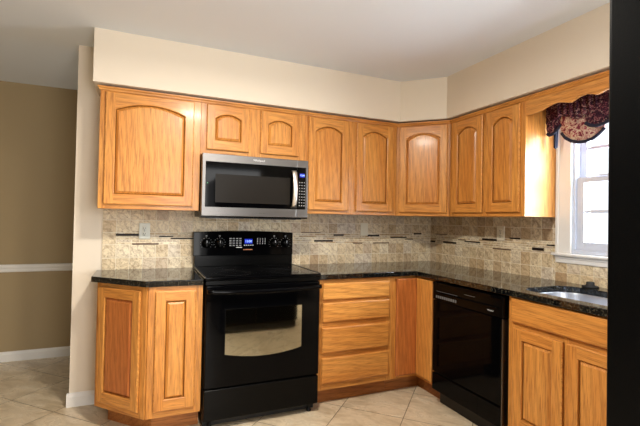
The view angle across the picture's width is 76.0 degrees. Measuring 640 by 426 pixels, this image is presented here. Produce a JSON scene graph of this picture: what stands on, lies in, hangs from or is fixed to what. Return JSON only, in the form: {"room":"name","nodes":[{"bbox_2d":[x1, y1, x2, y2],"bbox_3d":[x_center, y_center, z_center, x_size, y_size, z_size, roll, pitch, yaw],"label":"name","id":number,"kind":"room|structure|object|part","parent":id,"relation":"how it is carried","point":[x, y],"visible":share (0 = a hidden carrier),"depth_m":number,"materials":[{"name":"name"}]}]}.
{"room":"kitchen","nodes":[
{"label":"kitchen","id":0,"kind":"room"},
{"bbox_2d":[0,81,77,351],"bbox_3d":[-2.066,0.090,3.925,6.018,2.446,0.100,1,-1,-23],"label":"wall","id":1,"kind":"structure","parent":0,"point":[38,124],"depth_m":3.67,"materials":[{"name":"beige paint"}]},
{"bbox_2d":[0,346,69,362],"bbox_3d":[-2.075,1.269,3.850,5.798,0.085,0.014,1,-1,-23],"label":"baseboard","id":2,"kind":"structure","parent":1,"relation":"attached to","point":[20,355],"depth_m":3.65,"materials":[{"name":"white paint"}]},
{"bbox_2d":[0,263,72,271],"bbox_3d":[-2.058,0.501,3.857,5.798,0.066,0.026,1,-1,-23],"label":"trim","id":3,"kind":"structure","parent":1,"relation":"attached to","point":[59,266],"depth_m":3.65,"materials":[{"name":"white paint"}]},
{"bbox_2d":[69,45,193,392],"bbox_3d":[-0.266,0.116,3.437,3.096,2.446,0.120,1,-1,-23],"label":"wall","id":4,"kind":"structure","parent":0,"point":[88,219],"depth_m":2.80,"materials":[{"name":"beige paint"}]},
{"bbox_2d":[66,390,94,407],"bbox_3d":[-1.639,1.258,2.835,0.180,0.092,0.144,1,-1,-23],"label":"baseboard","id":5,"kind":"structure","parent":4,"relation":"attached to","point":[83,398],"depth_m":2.77,"materials":[{"name":"white paint"}]},
{"bbox_2d":[139,223,149,238],"bbox_3d":[-1.254,0.128,2.929,0.073,0.112,0.008,1,-1,-23],"label":"wall outlet","id":6,"kind":"object","parent":4,"relation":"attached to","point":[144,228],"visible":1,"depth_m":2.93,"materials":[{"name":"white plastic"}]},
{"bbox_2d":[97,85,201,210],"bbox_3d":[-1.165,-0.406,2.811,0.628,0.768,0.322,1,-1,-23],"label":"upper cabinet","id":7,"kind":"object","parent":4,"relation":"attached to","point":[149,142],"visible":1,"depth_m":2.66,"materials":[{"name":"brown wood"}]},
{"bbox_3d":[-1.103,-0.408,2.670,0.415,0.579,0.012,1,-1,-23],"label":"raised panel","id":8,"kind":"part","parent":7,"relation":"part of","materials":[{"name":"brown wood"}]},
{"bbox_3d":[-1.098,-0.778,2.679,0.628,0.026,0.017,1,-1,-23],"label":"moulding","id":9,"kind":"part","parent":7,"relation":"part of","materials":[{"name":"brown wood"}]},
{"bbox_2d":[200,98,305,160],"bbox_3d":[-0.522,-0.583,3.089,0.762,0.380,0.322,1,-1,-23],"label":"upper cabinet","id":10,"kind":"object","parent":4,"relation":"attached to","point":[228,128],"visible":0.94,"depth_m":2.95,"materials":[{"name":"brown wood"}]},
{"bbox_3d":[-0.641,-0.591,2.873,0.297,0.312,0.018,1,-1,-23],"label":"door","id":11,"kind":"part","parent":10,"relation":"part of","materials":[{"name":"brown wood"}]},
{"bbox_3d":[-0.640,-0.594,2.870,0.177,0.182,0.012,1,-1,-23],"label":"raised panel","id":12,"kind":"part","parent":10,"relation":"part of","materials":[{"name":"brown wood"}]},
{"bbox_2d":[195,153,307,219],"bbox_3d":[-0.504,-0.173,3.021,0.755,0.436,0.435,1,-1,-23],"label":"microwave","id":13,"kind":"object","parent":10,"relation":"attached to","point":[230,186],"visible":1,"depth_m":2.85,"materials":[{"name":"silver metal"}]},
{"bbox_3d":[-0.466,-0.187,2.852,0.645,0.306,0.002,1,-1,-23],"label":"door glass","id":14,"kind":"part","parent":13,"relation":"part of","materials":[{"name":"black glass"}]},
{"bbox_3d":[-0.181,-0.171,2.949,0.036,0.272,0.047,1,-1,-23],"label":"handle","id":15,"kind":"part","parent":13,"relation":"part of","materials":[{"name":"silver metal"}]},
{"bbox_3d":[-0.137,-0.178,2.994,0.068,0.306,0.002,1,-1,-23],"label":"control glass","id":16,"kind":"part","parent":13,"relation":"part of","materials":[{"name":"black glass"}]},
{"bbox_3d":[-0.137,-0.174,3.015,0.086,0.418,0.040,1,-1,-23],"label":"control panel","id":17,"kind":"part","parent":13,"relation":"part of","materials":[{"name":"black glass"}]},
{"bbox_3d":[-0.459,-0.761,2.954,0.762,0.026,0.017,1,-1,-23],"label":"moulding","id":18,"kind":"part","parent":10,"relation":"part of","materials":[{"name":"brown wood"}]},
{"bbox_3d":[-0.294,-0.582,3.022,0.298,0.312,0.018,1,-1,-23],"label":"door","id":19,"kind":"part","parent":10,"relation":"part of","materials":[{"name":"brown wood"}]},
{"bbox_3d":[-0.293,-0.585,3.020,0.178,0.182,0.012,1,-1,-23],"label":"raised panel","id":20,"kind":"part","parent":10,"relation":"part of","materials":[{"name":"brown wood"}]},
{"bbox_2d":[102,209,430,269],"bbox_3d":[-0.221,0.217,3.383,2.793,0.432,0.011,1,-1,-23],"label":"backsplash","id":21,"kind":"structure","parent":4,"relation":"attached to","point":[318,238],"depth_m":3.38,"materials":[{"name":"tile"}]},
{"bbox_2d":[304,112,396,215],"bbox_3d":[0.203,-0.371,3.400,0.824,0.768,0.322,1,-1,-23],"label":"upper cabinet","id":22,"kind":"object","parent":4,"relation":"attached to","point":[352,161],"visible":0.94,"depth_m":3.26,"materials":[{"name":"brown wood"}]},
{"bbox_3d":[0.068,-0.374,3.176,0.342,0.709,0.018,1,-1,-23],"label":"door","id":23,"kind":"part","parent":22,"relation":"part of","materials":[{"name":"brown wood"}]},
{"bbox_3d":[0.069,-0.377,3.174,0.222,0.579,0.012,1,-1,-23],"label":"raised panel","id":24,"kind":"part","parent":22,"relation":"part of","materials":[{"name":"brown wood"}]},
{"bbox_3d":[0.270,-0.743,3.267,0.824,0.026,0.017,1,-1,-23],"label":"moulding","id":25,"kind":"part","parent":22,"relation":"part of","materials":[{"name":"brown wood"}]},
{"bbox_3d":[0.447,-0.364,3.339,0.344,0.709,0.018,1,-1,-23],"label":"door","id":26,"kind":"part","parent":22,"relation":"part of","materials":[{"name":"brown wood"}]},
{"bbox_3d":[0.448,-0.367,3.337,0.224,0.579,0.012,1,-1,-23],"label":"raised panel","id":27,"kind":"part","parent":22,"relation":"part of","materials":[{"name":"brown wood"}]},
{"bbox_2d":[360,223,367,235],"bbox_3d":[0.393,0.146,3.638,0.073,0.112,0.008,1,-1,-23],"label":"light switch","id":28,"kind":"object","parent":4,"relation":"attached to","point":[364,226],"visible":1,"depth_m":3.63,"materials":[{"name":"beige plastic"}]},
{"bbox_2d":[395,120,452,216],"bbox_3d":[0.915,-0.355,3.543,0.619,0.768,0.619,1,-1,-23],"label":"upper cabinet","id":29,"kind":"object","parent":4,"relation":"attached to","point":[423,149],"visible":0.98,"depth_m":3.33,"materials":[{"name":"brown wood"}]},
{"bbox_3d":[0.836,-0.360,3.340,0.263,0.579,0.012,1,-1,22],"label":"raised panel","id":30,"kind":"part","parent":29,"relation":"part of","materials":[{"name":"brown wood"}]},
{"bbox_3d":[0.843,-0.730,3.350,0.431,0.026,0.017,1,-1,22],"label":"moulding","id":31,"kind":"part","parent":29,"relation":"part of","materials":[{"name":"brown wood"}]},
{"bbox_2d":[0,356,476,425],"bbox_3d":[-0.921,1.322,1.213,6.038,0.060,5.970,1,-1,-23],"label":"floor","id":32,"kind":"structure","parent":0,"point":[33,392],"depth_m":2.77,"materials":[{"name":"beige tile"}]},
{"bbox_2d":[94,283,202,425],"bbox_3d":[-1.113,0.873,2.650,0.595,0.876,0.640,1,-1,-23],"label":"base cabinet","id":33,"kind":"object","parent":32,"relation":"on","point":[149,339],"visible":0.96,"depth_m":2.42,"materials":[{"name":"brown wood"}]},
{"bbox_3d":[-1.206,0.802,2.445,0.348,0.699,0.018,1,-1,24],"label":"door","id":34,"kind":"part","parent":33,"relation":"part of","materials":[{"name":"brown wood"}]},
{"bbox_3d":[-1.206,0.799,2.443,0.228,0.569,0.012,1,-1,24],"label":"raised panel","id":35,"kind":"part","parent":33,"relation":"part of","materials":[{"name":"brown wood"}]},
{"bbox_3d":[-1.195,0.811,2.462,0.414,0.762,0.019,1,-1,24],"label":"frame","id":36,"kind":"part","parent":33,"relation":"part of","materials":[{"name":"brown wood"}]},
{"bbox_2d":[91,267,203,286],"bbox_3d":[-1.119,0.414,2.648,0.632,0.035,0.630,1,-1,-23],"label":"countertop","id":37,"kind":"structure","parent":33,"relation":"on","point":[156,277],"depth_m":2.52,"materials":[{"name":"black stone"}]},
{"bbox_3d":[-0.864,0.817,2.440,0.306,0.762,0.018,1,-1,-23],"label":"frame","id":38,"kind":"part","parent":33,"relation":"part of","materials":[{"name":"brown wood"}]},
{"bbox_3d":[-0.857,0.808,2.422,0.228,0.699,0.018,1,-1,-23],"label":"door","id":39,"kind":"part","parent":33,"relation":"part of","materials":[{"name":"brown wood"}]},
{"bbox_3d":[-0.856,0.805,2.420,0.108,0.569,0.012,1,-1,-23],"label":"raised panel","id":40,"kind":"part","parent":33,"relation":"part of","materials":[{"name":"brown wood"}]},
{"bbox_2d":[192,231,321,425],"bbox_3d":[-0.468,0.731,2.876,0.772,1.191,0.718,1,-1,-23],"label":"electric range","id":41,"kind":"object","parent":32,"relation":"on","point":[260,310],"visible":0.97,"depth_m":2.62,"materials":[{"name":"black metal"}]},
{"bbox_3d":[-0.830,0.224,3.002,0.068,0.068,0.034,1,-1,-23],"label":"knob","id":42,"kind":"part","parent":41,"relation":"part of","materials":[{"name":"black plastic"}]},
{"bbox_3d":[-0.742,0.226,3.040,0.068,0.068,0.034,1,-1,-23],"label":"knob","id":43,"kind":"part","parent":41,"relation":"part of","materials":[{"name":"black plastic"}]},
{"bbox_2d":[229,238,240,245],"bbox_3d":[-0.640,0.219,3.102,0.091,0.059,0.001,1,-1,-23],"label":"print","id":44,"kind":"object","parent":41,"relation":"attached to","point":[232,241],"depth_m":3.10,"materials":[{"name":"grey"}]},
{"bbox_3d":[-0.587,0.230,3.172,0.765,0.185,0.084,1,-1,-23],"label":"control panel","id":45,"kind":"part","parent":41,"relation":"part of","materials":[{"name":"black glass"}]},
{"bbox_2d":[194,264,320,280],"bbox_3d":[-0.456,0.411,2.877,0.761,0.022,0.583,1,-1,-23],"label":"cooktop","id":46,"kind":"object","parent":41,"relation":"in","point":[209,272],"depth_m":2.75,"materials":[{"name":"black glass"}]},
{"bbox_3d":[-0.361,1.170,2.609,0.743,0.185,0.030,1,-1,-23],"label":"storage drawer","id":47,"kind":"part","parent":41,"relation":"part of","materials":[{"name":"black metal"}]},
{"bbox_3d":[-0.353,0.759,2.615,0.743,0.618,0.032,1,-1,-23],"label":"oven door","id":48,"kind":"part","parent":41,"relation":"part of","materials":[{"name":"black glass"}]},
{"bbox_3d":[-0.331,0.483,2.579,0.735,0.040,0.060,1,-1,-23],"label":"handle","id":49,"kind":"part","parent":41,"relation":"part of","materials":[{"name":"black glass"}]},
{"bbox_3d":[-0.354,0.236,3.207,0.068,0.068,0.034,1,-1,-23],"label":"knob","id":50,"kind":"part","parent":41,"relation":"part of","materials":[{"name":"black plastic"}]},
{"bbox_3d":[-0.270,0.238,3.243,0.068,0.068,0.034,1,-1,-23],"label":"knob","id":51,"kind":"part","parent":41,"relation":"part of","materials":[{"name":"black plastic"}]},
{"bbox_2d":[317,277,391,402],"bbox_3d":[0.137,0.905,3.193,0.595,0.876,0.629,1,-1,-23],"label":"base cabinet","id":52,"kind":"object","parent":32,"relation":"on","point":[354,352],"visible":0.79,"depth_m":2.91,"materials":[{"name":"brown wood"}]},
{"bbox_3d":[0.254,1.092,2.911,0.536,0.178,0.022,1,-1,-23],"label":"drawer","id":53,"kind":"part","parent":52,"relation":"part of","materials":[{"name":"brown wood"}]},
{"bbox_3d":[0.258,0.883,2.914,0.536,0.175,0.022,1,-1,-23],"label":"drawer","id":54,"kind":"part","parent":52,"relation":"part of","materials":[{"name":"brown wood"}]},
{"bbox_3d":[0.262,0.692,2.917,0.536,0.133,0.022,1,-1,-23],"label":"drawer","id":55,"kind":"part","parent":52,"relation":"part of","materials":[{"name":"brown wood"}]},
{"bbox_3d":[0.264,0.549,2.920,0.536,0.115,0.022,1,-1,-23],"label":"drawer","id":56,"kind":"part","parent":52,"relation":"part of","materials":[{"name":"brown wood"}]},
{"bbox_2d":[298,261,607,316],"bbox_3d":[0.888,0.450,2.520,1.423,0.035,2.450,1,-1,-23],"label":"countertop","id":57,"kind":"structure","parent":52,"relation":"on","point":[513,285],"depth_m":2.79,"materials":[{"name":"black stone"}]},
{"bbox_2d":[542,292,606,305],"bbox_3d":[1.478,0.568,2.083,0.443,0.190,0.810,1,-1,-23],"label":"sink","id":58,"kind":"object","parent":57,"relation":"in","point":[570,295],"visible":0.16,"depth_m":2.44,"materials":[{"name":"grey metal"}]},
{"bbox_2d":[582,281,598,288],"bbox_3d":[1.619,0.429,2.454,0.090,0.033,0.090,1,-1,-23],"label":"stopper","id":59,"kind":"object","parent":57,"relation":"on","point":[589,284],"visible":1,"depth_m":2.43,"materials":[{"name":"black plastic"}]},
{"bbox_2d":[384,276,439,398],"bbox_3d":[0.832,0.922,3.388,0.834,0.876,0.819,1,-1,-23],"label":"base cabinet","id":60,"kind":"object","parent":32,"relation":"on","point":[411,355],"visible":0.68,"depth_m":3.06,"materials":[{"name":"brown wood"}]},
{"bbox_3d":[0.651,0.852,3.084,0.191,0.726,0.022,1,-1,-23],"label":"door","id":61,"kind":"part","parent":60,"relation":"part of","materials":[{"name":"brown wood"}]},
{"bbox_3d":[0.770,0.854,3.024,0.022,0.726,0.182,1,-1,-23],"label":"door","id":62,"kind":"part","parent":60,"relation":"part of","materials":[{"name":"brown wood"}]},
{"bbox_2d":[432,281,508,425],"bbox_3d":[1.194,0.921,2.744,0.622,0.870,0.618,1,-1,-23],"label":"dishwasher","id":63,"kind":"object","parent":32,"relation":"on","point":[470,359],"visible":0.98,"depth_m":2.57,"materials":[{"name":"black metal"}]},
{"bbox_3d":[0.941,1.181,2.640,0.058,0.118,0.606,1,-1,-23],"label":"panel","id":64,"kind":"part","parent":63,"relation":"part of","materials":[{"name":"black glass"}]},
{"bbox_3d":[0.951,0.546,2.643,0.066,0.124,0.618,1,-1,-23],"label":"control panel","id":65,"kind":"part","parent":63,"relation":"part of","materials":[{"name":"black plastic"}]},
{"bbox_3d":[1.068,0.925,2.362,0.056,0.625,0.008,1,-1,-23],"label":"trim","id":66,"kind":"part","parent":63,"relation":"part of","materials":[{"name":"black metal"}]},
{"bbox_2d":[508,296,606,425],"bbox_3d":[1.515,0.913,2.031,0.607,0.876,0.915,1,-1,-23],"label":"base cabinet","id":67,"kind":"object","parent":32,"relation":"on","point":[557,375],"visible":0.85,"depth_m":2.05,"materials":[{"name":"brown wood"}]},
{"bbox_3d":[1.139,0.915,2.160,0.012,0.426,0.176,1,-1,-23],"label":"raised panel","id":68,"kind":"part","parent":67,"relation":"part of","materials":[{"name":"brown wood"}]},
{"bbox_3d":[1.141,0.918,2.161,0.018,0.556,0.296,1,-1,-23],"label":"door","id":69,"kind":"part","parent":67,"relation":"part of","materials":[{"name":"brown wood"}]},
{"bbox_3d":[1.253,0.541,1.921,0.022,0.137,0.859,1,-1,-23],"label":"false drawer","id":70,"kind":"part","parent":67,"relation":"part of","materials":[{"name":"brown wood"}]},
{"bbox_3d":[1.268,0.916,1.868,0.018,0.556,0.302,1,-1,-23],"label":"door","id":71,"kind":"part","parent":67,"relation":"part of","materials":[{"name":"brown wood"}]},
{"bbox_3d":[1.265,0.913,1.867,0.012,0.426,0.182,1,-1,-23],"label":"raised panel","id":72,"kind":"part","parent":67,"relation":"part of","materials":[{"name":"brown wood"}]},
{"bbox_2d":[606,0,639,425],"bbox_3d":[1.081,0.420,0.614,0.900,1.760,0.816,1,-1,-23],"label":"refrigerator","id":73,"kind":"object","parent":32,"relation":"on","point":[623,293],"visible":1,"depth_m":0.74,"materials":[{"name":"black metal"}]},
{"bbox_2d":[0,0,609,89],"bbox_3d":[-0.873,-1.204,1.253,6.038,0.100,5.970,1,-1,-23],"label":"ceiling","id":74,"kind":"structure","parent":0,"point":[395,40],"depth_m":2.50,"materials":[{"name":"white paint"}]},
{"bbox_2d":[93,2,609,123],"bbox_3d":[0.433,-0.952,1.884,2.849,0.332,3.300,1,-1,-23],"label":"soffit","id":75,"kind":"structure","parent":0,"point":[577,48],"depth_m":2.80,"materials":[{"name":"beige paint"}]},
{"bbox_3d":[2.033,0.135,1.856,0.120,2.446,4.600,1,-1,-23],"label":"wall","id":76,"kind":"structure","parent":0,"visible":0},
{"bbox_2d":[430,217,554,279],"bbox_3d":[1.319,0.246,3.343,0.011,0.432,1.302,1,-1,-23],"label":"backsplash","id":77,"kind":"structure","parent":76,"relation":"attached to","point":[528,245],"depth_m":3.19,"materials":[{"name":"tile"}]},
{"bbox_2d":[497,226,504,240],"bbox_3d":[1.391,0.155,3.157,0.008,0.112,0.073,1,-1,-23],"label":"wall outlet","id":78,"kind":"object","parent":76,"relation":"attached to","point":[500,229],"visible":1,"depth_m":3.15,"materials":[{"name":"beige plastic"}]},
{"bbox_2d":[450,97,555,216],"bbox_3d":[1.309,-0.356,3.006,0.322,0.768,0.700,1,-1,-23],"label":"upper cabinet","id":79,"kind":"object","parent":76,"relation":"attached to","point":[503,158],"visible":0.99,"depth_m":2.77,"materials":[{"name":"brown wood"}]},
{"bbox_3d":[1.105,-0.359,3.087,0.012,0.579,0.190,1,-1,-23],"label":"raised panel","id":80,"kind":"part","parent":79,"relation":"part of","materials":[{"name":"brown wood"}]},
{"bbox_3d":[1.108,-0.356,3.088,0.018,0.709,0.310,1,-1,-23],"label":"door","id":81,"kind":"part","parent":79,"relation":"part of","materials":[{"name":"brown wood"}]},
{"bbox_3d":[1.177,-0.730,2.953,0.017,0.026,0.700,1,-1,-23],"label":"moulding","id":82,"kind":"part","parent":79,"relation":"part of","materials":[{"name":"brown wood"}]},
{"bbox_3d":[1.237,-0.361,2.783,0.012,0.579,0.162,1,-1,-23],"label":"raised panel","id":83,"kind":"part","parent":79,"relation":"part of","materials":[{"name":"brown wood"}]},
{"bbox_3d":[1.239,-0.358,2.784,0.018,0.709,0.282,1,-1,-23],"label":"door","id":84,"kind":"part","parent":79,"relation":"part of","materials":[{"name":"brown wood"}]},
{"bbox_2d":[524,70,608,114],"bbox_3d":[1.556,-0.690,2.093,0.036,0.120,1.178,1,-1,-23],"label":"valance board","id":85,"kind":"object","parent":79,"relation":"attached to","point":[596,84],"visible":0.85,"depth_m":2.37,"materials":[{"name":"brown wood"}]},
{"bbox_3d":[1.549,-0.737,2.090,0.017,0.026,1.178,1,-1,-23],"label":"moulding","id":86,"kind":"part","parent":85,"relation":"part of","materials":[{"name":"brown wood"}]},
{"bbox_2d":[546,90,608,148],"bbox_3d":[1.717,-0.576,2.165,0.121,0.315,1.169,1,-1,-23],"label":"fabric valance","id":87,"kind":"object","parent":85,"relation":"hanging from","point":[582,120],"visible":0.73,"depth_m":2.46,"materials":[{"name":"fabric"}]},
{"bbox_2d":[551,129,608,267],"bbox_3d":[1.869,-0.210,2.221,0.180,1.068,1.215,1,-1,-23],"label":"window","id":88,"kind":"structure","parent":76,"relation":"in","point":[573,244],"depth_m":2.64,"materials":[{"name":"white plastic"}]},
{"bbox_3d":[1.816,-0.238,2.201,0.025,1.015,1.179,1,-1,-23],"label":"casing","id":89,"kind":"part","parent":88,"relation":"part of","materials":[{"name":"white paint"}]},
{"bbox_3d":[1.811,0.268,2.193,0.075,0.017,1.215,1,-1,-23],"label":"sill","id":90,"kind":"part","parent":88,"relation":"part of","materials":[{"name":"white paint"}]},
{"bbox_3d":[1.939,-0.198,2.253,0.025,0.900,0.968,1,-1,-23],"label":"storm frame","id":91,"kind":"part","parent":88,"relation":"part of","materials":[{"name":"white paint"}]},
{"bbox_3d":[1.849,0.016,2.212,0.033,0.488,0.936,1,-1,-23],"label":"sash","id":92,"kind":"part","parent":88,"relation":"part of","materials":[{"name":"white plastic"}]},
{"bbox_3d":[1.890,-0.420,2.233,0.032,0.438,0.936,1,-1,-23],"label":"sash","id":93,"kind":"part","parent":88,"relation":"part of","materials":[{"name":"white plastic"}]},
{"bbox_2d":[555,262,607,288],"bbox_3d":[1.812,0.388,2.192,0.008,0.131,1.200,1,-1,-23],"label":"backsplash","id":94,"kind":"structure","parent":76,"relation":"attached to","point":[564,272],"depth_m":2.58,"materials":[{"name":"tile"}]}
]}

